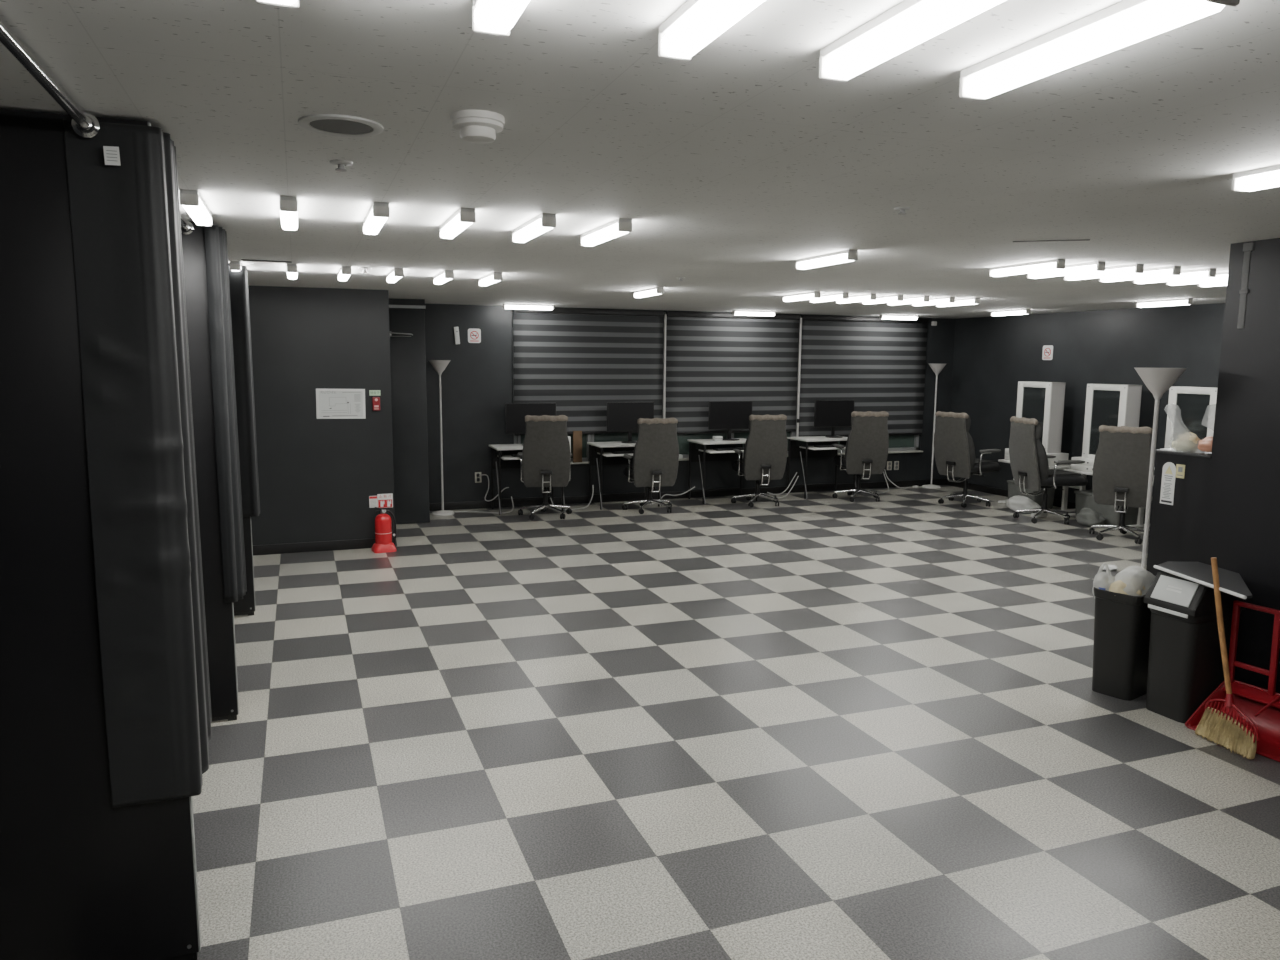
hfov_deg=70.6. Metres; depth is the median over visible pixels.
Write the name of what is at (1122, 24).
ceiling light
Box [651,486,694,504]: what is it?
power cable
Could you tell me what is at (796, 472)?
power cable
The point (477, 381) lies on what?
wall
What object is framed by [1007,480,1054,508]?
storage box
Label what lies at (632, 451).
keyboard
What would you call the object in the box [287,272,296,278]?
diffuser
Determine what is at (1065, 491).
desk
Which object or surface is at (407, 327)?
door
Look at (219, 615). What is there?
partition panel
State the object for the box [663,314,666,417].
pole
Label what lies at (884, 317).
diffuser
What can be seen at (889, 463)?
wall outlet
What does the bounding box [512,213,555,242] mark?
ceiling light
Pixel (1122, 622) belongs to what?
waste bin
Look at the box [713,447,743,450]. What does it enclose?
keyboard
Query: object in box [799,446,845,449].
keyboard tray
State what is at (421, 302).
door frame
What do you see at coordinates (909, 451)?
trim
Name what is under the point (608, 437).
window
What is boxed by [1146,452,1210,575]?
wall
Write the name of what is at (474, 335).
no smoking sign
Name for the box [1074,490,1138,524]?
storage box
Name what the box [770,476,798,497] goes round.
power cable
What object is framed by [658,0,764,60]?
ceiling light
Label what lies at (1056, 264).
ceiling light
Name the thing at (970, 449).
cushion
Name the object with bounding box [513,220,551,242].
diffuser
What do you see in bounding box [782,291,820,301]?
ceiling light
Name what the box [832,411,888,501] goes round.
office chair
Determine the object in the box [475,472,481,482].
wall outlet
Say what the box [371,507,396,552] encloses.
fire extinguisher
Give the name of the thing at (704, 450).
keyboard tray
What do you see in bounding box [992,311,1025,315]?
diffuser
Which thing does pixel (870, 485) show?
baseboard
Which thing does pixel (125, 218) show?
curtain
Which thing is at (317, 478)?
wall
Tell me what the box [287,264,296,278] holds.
ceiling light
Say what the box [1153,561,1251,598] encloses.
board
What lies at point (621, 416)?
monitor
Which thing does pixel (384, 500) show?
sign
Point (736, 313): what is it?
diffuser
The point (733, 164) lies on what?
ceiling
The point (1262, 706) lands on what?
dustpan
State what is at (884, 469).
power cable
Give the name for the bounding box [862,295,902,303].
ceiling light
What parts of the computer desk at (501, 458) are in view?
leg, leg, panel, leg, leg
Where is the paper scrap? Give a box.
[1103,565,1116,570]
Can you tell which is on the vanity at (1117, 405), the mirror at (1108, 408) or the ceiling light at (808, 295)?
the mirror at (1108, 408)
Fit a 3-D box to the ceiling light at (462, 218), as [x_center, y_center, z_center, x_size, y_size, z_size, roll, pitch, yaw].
[-0.810,-1.128,3.989,0.066,0.058,0.576,-2,8,-21]
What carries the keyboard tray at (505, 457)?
on the computer desk at (501, 458)
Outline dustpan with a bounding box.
[1185,600,1279,761]
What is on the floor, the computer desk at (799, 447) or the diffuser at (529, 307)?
the computer desk at (799, 447)
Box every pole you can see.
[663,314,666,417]
[796,318,801,436]
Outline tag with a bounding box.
[454,327,459,343]
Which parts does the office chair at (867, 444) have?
seat, armrest, leg, leg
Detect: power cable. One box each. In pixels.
[454,496,513,513]
[479,474,508,500]
[550,485,593,509]
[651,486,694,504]
[767,472,796,494]
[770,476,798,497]
[884,469,909,488]
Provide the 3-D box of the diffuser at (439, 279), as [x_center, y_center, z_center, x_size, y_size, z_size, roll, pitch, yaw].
[-1.442,-1.474,6.624,0.066,0.040,0.548,-2,8,-21]
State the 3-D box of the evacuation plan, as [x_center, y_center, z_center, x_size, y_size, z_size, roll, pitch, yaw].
[-2.727,-0.695,8.236,0.428,0.277,0.007,-2,8,-21]
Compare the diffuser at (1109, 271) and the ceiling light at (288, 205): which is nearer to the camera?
the ceiling light at (288, 205)
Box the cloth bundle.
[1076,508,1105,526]
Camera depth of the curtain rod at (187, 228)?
4.08 m
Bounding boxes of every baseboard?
[253,537,393,555]
[429,479,946,510]
[946,479,1150,523]
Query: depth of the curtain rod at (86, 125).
1.93 m
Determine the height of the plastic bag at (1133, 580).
0.199 m
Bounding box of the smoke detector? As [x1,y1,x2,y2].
[451,110,504,142]
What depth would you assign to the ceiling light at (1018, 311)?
10.63 m
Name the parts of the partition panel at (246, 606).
foot rail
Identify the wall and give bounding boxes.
[248,285,394,545]
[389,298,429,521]
[425,304,954,502]
[948,303,1224,516]
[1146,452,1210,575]
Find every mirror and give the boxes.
[1016,381,1052,452]
[1082,384,1127,458]
[1164,387,1216,448]
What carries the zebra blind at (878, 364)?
attached to the window at (897, 442)
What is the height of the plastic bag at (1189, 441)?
0.258 m
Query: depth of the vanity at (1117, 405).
10.00 m
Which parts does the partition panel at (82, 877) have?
foot rail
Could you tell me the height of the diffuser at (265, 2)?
0.040 m
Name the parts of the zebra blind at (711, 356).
rail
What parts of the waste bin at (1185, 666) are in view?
lid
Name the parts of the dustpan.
handle post, handle post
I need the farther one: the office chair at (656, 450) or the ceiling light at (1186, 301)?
the office chair at (656, 450)
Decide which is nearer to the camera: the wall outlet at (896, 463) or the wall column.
the wall column
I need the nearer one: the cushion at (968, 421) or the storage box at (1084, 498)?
the storage box at (1084, 498)
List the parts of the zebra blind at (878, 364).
rail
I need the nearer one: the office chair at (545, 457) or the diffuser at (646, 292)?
the diffuser at (646, 292)
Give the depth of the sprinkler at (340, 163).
2.85 m
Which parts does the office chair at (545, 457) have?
armrest, leg, leg, leg, leg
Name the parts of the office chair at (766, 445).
seat, armrest, leg, leg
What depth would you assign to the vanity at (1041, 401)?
10.80 m
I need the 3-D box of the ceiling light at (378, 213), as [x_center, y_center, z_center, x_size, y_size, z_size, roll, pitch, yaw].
[-1.133,-1.114,3.868,0.066,0.058,0.576,-2,8,-21]
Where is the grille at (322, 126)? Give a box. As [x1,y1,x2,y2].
[310,119,371,133]
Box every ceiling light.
[179,189,211,225]
[230,261,241,270]
[256,0,299,8]
[279,196,297,230]
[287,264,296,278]
[338,266,351,280]
[363,202,389,234]
[386,268,403,282]
[433,270,453,284]
[440,208,475,238]
[472,0,529,36]
[479,272,501,285]
[503,303,553,309]
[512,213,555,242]
[581,218,631,246]
[633,287,663,297]
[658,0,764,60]
[732,310,775,315]
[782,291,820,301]
[795,250,857,269]
[809,293,848,302]
[819,0,1005,81]
[836,294,875,303]
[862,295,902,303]
[879,315,917,319]
[887,296,929,304]
[912,297,954,305]
[936,298,979,306]
[959,0,1239,100]
[989,259,1065,276]
[991,309,1030,315]
[1027,261,1105,278]
[1064,264,1143,280]
[1099,266,1180,281]
[1133,268,1216,283]
[1136,298,1192,307]
[1166,272,1227,285]
[1198,281,1226,286]
[1231,164,1279,191]
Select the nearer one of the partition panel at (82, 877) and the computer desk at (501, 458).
the partition panel at (82, 877)
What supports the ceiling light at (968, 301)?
attached to the ceiling
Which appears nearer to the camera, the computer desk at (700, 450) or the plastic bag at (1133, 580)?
the plastic bag at (1133, 580)
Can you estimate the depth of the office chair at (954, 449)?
11.12 m
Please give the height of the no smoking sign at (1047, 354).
0.182 m
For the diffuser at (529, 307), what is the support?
attached to the ceiling light at (505, 305)
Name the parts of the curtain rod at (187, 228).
rod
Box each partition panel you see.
[0,108,200,959]
[181,221,238,720]
[228,263,255,615]
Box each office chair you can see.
[518,415,571,519]
[622,418,678,513]
[731,414,787,506]
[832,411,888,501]
[934,411,1000,507]
[1009,416,1087,523]
[1089,425,1154,543]
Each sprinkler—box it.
[329,160,352,171]
[358,267,371,272]
[894,207,909,214]
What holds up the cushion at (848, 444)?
on the office chair at (867, 444)
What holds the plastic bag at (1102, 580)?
in the waste bin at (1122, 622)
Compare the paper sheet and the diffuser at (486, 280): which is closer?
the paper sheet
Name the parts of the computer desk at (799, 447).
leg, leg, panel, leg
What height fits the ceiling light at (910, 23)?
0.058 m
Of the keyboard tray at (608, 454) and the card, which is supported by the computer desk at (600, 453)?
the keyboard tray at (608, 454)
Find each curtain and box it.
[63,119,211,807]
[204,225,246,602]
[228,265,259,516]
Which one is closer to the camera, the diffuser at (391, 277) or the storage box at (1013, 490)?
the diffuser at (391, 277)
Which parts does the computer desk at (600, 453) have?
leg, leg, panel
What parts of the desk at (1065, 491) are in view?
modesty panel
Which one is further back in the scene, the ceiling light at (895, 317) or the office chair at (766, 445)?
the ceiling light at (895, 317)
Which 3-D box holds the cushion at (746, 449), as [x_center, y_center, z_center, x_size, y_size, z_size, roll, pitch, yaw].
[1.510,-0.335,11.004,0.505,0.480,0.190,-1,8,-12]
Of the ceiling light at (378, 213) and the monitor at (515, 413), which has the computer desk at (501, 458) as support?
the monitor at (515, 413)
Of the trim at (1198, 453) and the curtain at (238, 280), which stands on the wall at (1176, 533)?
the trim at (1198, 453)
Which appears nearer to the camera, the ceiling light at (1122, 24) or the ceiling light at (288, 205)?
the ceiling light at (1122, 24)
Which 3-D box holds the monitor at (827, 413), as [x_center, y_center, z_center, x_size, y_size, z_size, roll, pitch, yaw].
[2.601,-0.820,12.067,0.610,0.495,0.229,-2,8,-21]
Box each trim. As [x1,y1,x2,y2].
[571,450,922,463]
[1156,449,1211,457]
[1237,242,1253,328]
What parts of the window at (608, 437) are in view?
glass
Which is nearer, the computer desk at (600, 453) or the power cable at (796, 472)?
the computer desk at (600, 453)
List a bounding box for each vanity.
[1004,381,1068,465]
[1071,384,1141,472]
[1153,386,1216,481]
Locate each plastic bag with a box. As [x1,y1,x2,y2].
[1005,495,1040,512]
[1092,563,1114,597]
[1109,566,1155,595]
[1172,432,1199,450]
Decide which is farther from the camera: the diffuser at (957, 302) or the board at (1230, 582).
the diffuser at (957, 302)
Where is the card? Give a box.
[369,496,377,507]
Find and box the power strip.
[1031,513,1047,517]
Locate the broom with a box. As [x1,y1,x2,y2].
[1194,557,1258,758]
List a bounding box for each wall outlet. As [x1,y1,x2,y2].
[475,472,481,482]
[887,461,891,469]
[894,461,898,469]
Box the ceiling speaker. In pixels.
[298,114,382,136]
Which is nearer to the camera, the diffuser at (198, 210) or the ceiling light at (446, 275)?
the diffuser at (198, 210)
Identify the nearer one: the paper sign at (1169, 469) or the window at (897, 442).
the paper sign at (1169, 469)
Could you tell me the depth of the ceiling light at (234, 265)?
5.87 m
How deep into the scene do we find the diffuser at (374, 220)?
3.80 m
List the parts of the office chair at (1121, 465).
leg, leg, leg, leg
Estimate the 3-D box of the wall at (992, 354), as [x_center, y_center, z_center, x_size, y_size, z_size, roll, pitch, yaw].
[5.804,-0.658,9.667,0.100,2.388,7.550,-2,8,-21]
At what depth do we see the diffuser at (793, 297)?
8.29 m
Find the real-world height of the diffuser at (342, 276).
0.040 m
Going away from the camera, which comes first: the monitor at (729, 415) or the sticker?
the sticker
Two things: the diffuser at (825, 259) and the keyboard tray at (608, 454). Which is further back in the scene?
the keyboard tray at (608, 454)
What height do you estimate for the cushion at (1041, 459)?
0.480 m
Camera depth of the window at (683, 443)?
11.73 m
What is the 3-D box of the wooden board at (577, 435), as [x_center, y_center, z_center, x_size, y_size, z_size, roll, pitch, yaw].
[-0.766,-0.403,11.076,0.115,0.400,0.012,-2,8,-21]
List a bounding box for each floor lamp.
[429,360,453,515]
[922,364,945,488]
[1135,368,1186,569]
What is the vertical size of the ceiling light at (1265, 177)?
0.058 m
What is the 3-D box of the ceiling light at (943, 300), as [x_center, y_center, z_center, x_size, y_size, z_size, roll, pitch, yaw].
[2.861,-1.744,8.827,0.066,0.058,0.576,-2,8,-21]
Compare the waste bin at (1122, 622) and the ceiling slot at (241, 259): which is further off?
the ceiling slot at (241, 259)
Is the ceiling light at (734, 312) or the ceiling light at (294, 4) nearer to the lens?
the ceiling light at (294, 4)
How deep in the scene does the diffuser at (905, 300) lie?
8.67 m
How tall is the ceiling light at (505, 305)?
0.058 m
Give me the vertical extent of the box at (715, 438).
0.060 m
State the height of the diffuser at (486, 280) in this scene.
0.040 m
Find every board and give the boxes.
[573,431,581,462]
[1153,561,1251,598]
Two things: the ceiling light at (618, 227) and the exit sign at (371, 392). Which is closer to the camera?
the ceiling light at (618, 227)
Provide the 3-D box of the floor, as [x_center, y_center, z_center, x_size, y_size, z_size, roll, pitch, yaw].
[1.831,1.198,4.931,11.400,0.100,14.400,-2,8,-21]
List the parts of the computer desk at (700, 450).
leg, leg, panel, leg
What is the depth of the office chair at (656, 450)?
10.36 m
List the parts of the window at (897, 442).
glass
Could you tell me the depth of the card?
8.45 m
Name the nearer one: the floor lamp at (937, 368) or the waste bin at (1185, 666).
the waste bin at (1185, 666)
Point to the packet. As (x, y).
(1205, 445)
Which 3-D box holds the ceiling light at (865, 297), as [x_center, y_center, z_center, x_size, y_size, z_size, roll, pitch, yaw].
[2.033,-1.709,8.517,0.066,0.058,0.576,-2,8,-21]
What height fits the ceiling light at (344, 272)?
0.058 m
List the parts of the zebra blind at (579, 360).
rail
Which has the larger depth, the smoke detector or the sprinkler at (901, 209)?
the sprinkler at (901, 209)
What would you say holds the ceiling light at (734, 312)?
attached to the ceiling
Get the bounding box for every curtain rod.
[0,20,99,137]
[180,216,193,234]
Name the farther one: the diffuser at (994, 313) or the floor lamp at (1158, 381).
the diffuser at (994, 313)
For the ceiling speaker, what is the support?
attached to the ceiling
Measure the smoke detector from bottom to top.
0.060 m
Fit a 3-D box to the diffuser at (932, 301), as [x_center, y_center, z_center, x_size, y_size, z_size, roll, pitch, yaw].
[2.861,-1.735,8.828,0.066,0.040,0.548,-2,8,-21]
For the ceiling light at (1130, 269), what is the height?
0.058 m
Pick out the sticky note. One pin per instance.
(1180, 469)
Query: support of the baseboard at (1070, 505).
attached to the wall at (992, 354)
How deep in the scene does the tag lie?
10.41 m
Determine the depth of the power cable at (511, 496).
10.46 m
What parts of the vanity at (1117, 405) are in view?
drawer, drawer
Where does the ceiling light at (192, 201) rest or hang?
attached to the ceiling
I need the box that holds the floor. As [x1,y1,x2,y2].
[192,485,1279,959]
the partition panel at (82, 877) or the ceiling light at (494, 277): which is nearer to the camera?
the partition panel at (82, 877)
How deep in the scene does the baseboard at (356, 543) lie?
8.30 m
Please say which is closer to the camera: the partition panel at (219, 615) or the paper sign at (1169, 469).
the partition panel at (219, 615)
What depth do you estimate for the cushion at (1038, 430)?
9.88 m
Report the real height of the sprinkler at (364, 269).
0.035 m
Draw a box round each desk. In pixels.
[489,444,564,514]
[587,441,661,509]
[687,438,759,503]
[787,436,857,498]
[998,459,1079,511]
[1063,469,1149,527]
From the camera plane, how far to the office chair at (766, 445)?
10.91 m
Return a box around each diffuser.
[182,200,211,225]
[263,0,295,4]
[280,211,297,229]
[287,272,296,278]
[338,272,349,280]
[363,210,386,234]
[387,273,400,282]
[434,274,450,284]
[440,215,471,238]
[479,276,500,285]
[505,305,551,309]
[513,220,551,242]
[582,224,628,245]
[634,289,659,297]
[735,312,773,315]
[784,294,816,301]
[797,254,853,268]
[811,295,844,302]
[863,297,898,303]
[883,316,916,319]
[888,298,923,304]
[913,299,948,305]
[937,300,973,306]
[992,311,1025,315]
[1066,267,1138,279]
[1169,275,1227,284]
[1237,171,1279,191]
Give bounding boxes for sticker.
[103,146,120,165]
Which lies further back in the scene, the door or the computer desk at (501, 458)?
the computer desk at (501, 458)
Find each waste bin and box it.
[1092,587,1150,700]
[1144,570,1245,722]
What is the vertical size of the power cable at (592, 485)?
0.304 m
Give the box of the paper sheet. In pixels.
[1160,448,1197,451]
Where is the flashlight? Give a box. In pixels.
[372,397,379,410]
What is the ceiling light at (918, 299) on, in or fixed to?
attached to the ceiling
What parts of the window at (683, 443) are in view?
glass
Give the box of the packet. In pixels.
[1198,436,1212,451]
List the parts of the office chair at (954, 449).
leg, leg, armrest, seat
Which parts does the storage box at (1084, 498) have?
lid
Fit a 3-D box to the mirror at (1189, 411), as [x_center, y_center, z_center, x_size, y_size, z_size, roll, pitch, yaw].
[5.514,-0.506,9.043,0.018,0.840,0.535,-2,8,-21]
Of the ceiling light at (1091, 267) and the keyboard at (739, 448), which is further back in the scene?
the keyboard at (739, 448)
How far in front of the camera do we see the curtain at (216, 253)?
4.26 m
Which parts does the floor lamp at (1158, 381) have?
lamp shade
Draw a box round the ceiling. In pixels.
[0,0,1279,318]
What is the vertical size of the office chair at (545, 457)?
1.170 m
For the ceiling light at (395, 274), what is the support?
attached to the ceiling
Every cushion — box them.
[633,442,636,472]
[743,435,748,466]
[845,431,850,461]
[966,417,970,431]
[966,432,975,468]
[1034,422,1042,439]
[1035,439,1048,480]
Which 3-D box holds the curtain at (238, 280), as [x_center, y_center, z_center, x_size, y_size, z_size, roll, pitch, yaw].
[-2.717,-0.603,6.207,0.125,1.673,0.411,-2,8,-21]
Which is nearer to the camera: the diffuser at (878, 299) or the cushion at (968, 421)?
the diffuser at (878, 299)
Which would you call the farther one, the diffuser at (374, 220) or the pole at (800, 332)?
the pole at (800, 332)
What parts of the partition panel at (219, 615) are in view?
foot rail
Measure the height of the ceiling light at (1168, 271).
0.058 m
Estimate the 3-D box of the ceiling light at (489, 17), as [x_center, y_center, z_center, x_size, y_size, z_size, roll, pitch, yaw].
[-0.159,-0.765,1.304,0.066,0.058,0.576,-2,8,-21]
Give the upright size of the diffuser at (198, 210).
0.040 m
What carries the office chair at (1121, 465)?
on the floor
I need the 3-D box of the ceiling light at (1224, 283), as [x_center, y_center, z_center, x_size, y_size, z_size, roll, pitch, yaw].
[4.195,-1.400,6.323,0.066,0.058,0.576,-2,8,-21]
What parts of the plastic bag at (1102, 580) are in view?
handle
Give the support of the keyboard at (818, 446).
on the computer desk at (799, 447)
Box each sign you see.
[369,390,379,395]
[377,494,392,507]
[468,329,480,342]
[1042,345,1052,359]
[1160,462,1175,504]
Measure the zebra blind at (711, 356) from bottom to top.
1.545 m
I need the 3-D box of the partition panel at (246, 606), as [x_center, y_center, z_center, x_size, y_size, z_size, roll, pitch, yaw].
[-3.389,-0.214,5.833,1.566,2.384,0.036,-2,8,-21]
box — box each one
[713,436,722,440]
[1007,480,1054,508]
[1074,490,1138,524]
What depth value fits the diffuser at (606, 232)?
4.18 m
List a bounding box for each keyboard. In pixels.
[611,450,633,453]
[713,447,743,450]
[814,444,845,447]
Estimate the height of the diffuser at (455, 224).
0.040 m
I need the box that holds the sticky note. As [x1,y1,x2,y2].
[1175,464,1184,477]
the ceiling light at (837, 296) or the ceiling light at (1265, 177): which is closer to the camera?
the ceiling light at (1265, 177)
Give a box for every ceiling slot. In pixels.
[241,259,291,262]
[1013,239,1089,241]
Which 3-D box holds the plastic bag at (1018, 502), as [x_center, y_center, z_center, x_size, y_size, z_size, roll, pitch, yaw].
[4.589,0.281,10.873,0.250,0.184,0.570,-2,8,-21]
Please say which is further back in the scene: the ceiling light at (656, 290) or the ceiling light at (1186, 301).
the ceiling light at (1186, 301)
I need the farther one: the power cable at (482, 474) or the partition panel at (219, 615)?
the power cable at (482, 474)
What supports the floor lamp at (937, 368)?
on the floor
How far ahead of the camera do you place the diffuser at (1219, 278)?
6.21 m
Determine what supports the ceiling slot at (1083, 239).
attached to the ceiling
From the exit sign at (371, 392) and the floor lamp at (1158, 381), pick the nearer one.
the floor lamp at (1158, 381)
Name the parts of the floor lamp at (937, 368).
lamp shade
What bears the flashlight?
attached to the wall at (317, 478)
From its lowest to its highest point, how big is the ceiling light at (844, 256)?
0.058 m
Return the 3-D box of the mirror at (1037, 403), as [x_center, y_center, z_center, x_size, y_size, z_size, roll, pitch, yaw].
[4.777,-0.770,10.981,0.018,0.840,0.535,-2,8,-21]
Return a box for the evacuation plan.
[316,389,365,418]
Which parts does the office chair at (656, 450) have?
seat, armrest, leg, leg, leg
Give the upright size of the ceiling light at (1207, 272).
0.058 m
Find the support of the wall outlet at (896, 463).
attached to the wall at (477, 381)
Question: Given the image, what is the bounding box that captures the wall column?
[1201,238,1279,693]
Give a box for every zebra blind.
[513,308,663,435]
[665,311,799,433]
[799,315,928,436]
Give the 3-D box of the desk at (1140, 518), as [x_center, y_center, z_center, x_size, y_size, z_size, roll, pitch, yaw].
[5.310,0.192,10.182,0.560,0.555,0.860,-2,8,-21]
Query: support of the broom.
on the floor
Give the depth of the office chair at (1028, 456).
10.02 m
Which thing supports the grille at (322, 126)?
attached to the ceiling speaker
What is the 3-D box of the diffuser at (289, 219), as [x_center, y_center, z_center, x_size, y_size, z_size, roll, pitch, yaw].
[-1.456,-1.091,3.748,0.066,0.040,0.548,-2,8,-21]
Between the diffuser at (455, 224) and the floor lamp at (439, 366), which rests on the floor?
the floor lamp at (439, 366)
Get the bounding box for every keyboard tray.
[497,455,519,459]
[597,452,632,456]
[699,449,743,452]
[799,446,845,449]
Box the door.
[389,305,428,523]
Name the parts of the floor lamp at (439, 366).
lamp shade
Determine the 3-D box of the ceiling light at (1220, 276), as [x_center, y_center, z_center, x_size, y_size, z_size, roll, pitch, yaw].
[3.898,-1.387,6.212,0.066,0.058,0.576,-2,8,-21]
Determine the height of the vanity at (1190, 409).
0.985 m
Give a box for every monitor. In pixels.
[505,403,555,445]
[607,402,653,442]
[708,401,751,440]
[814,400,854,437]
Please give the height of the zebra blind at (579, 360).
1.515 m
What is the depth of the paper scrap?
7.78 m
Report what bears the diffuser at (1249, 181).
attached to the ceiling light at (1265, 177)
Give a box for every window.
[512,309,637,461]
[662,312,794,457]
[794,316,918,452]
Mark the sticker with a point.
(111, 154)
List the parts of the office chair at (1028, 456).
leg, leg, leg, leg, armrest, seat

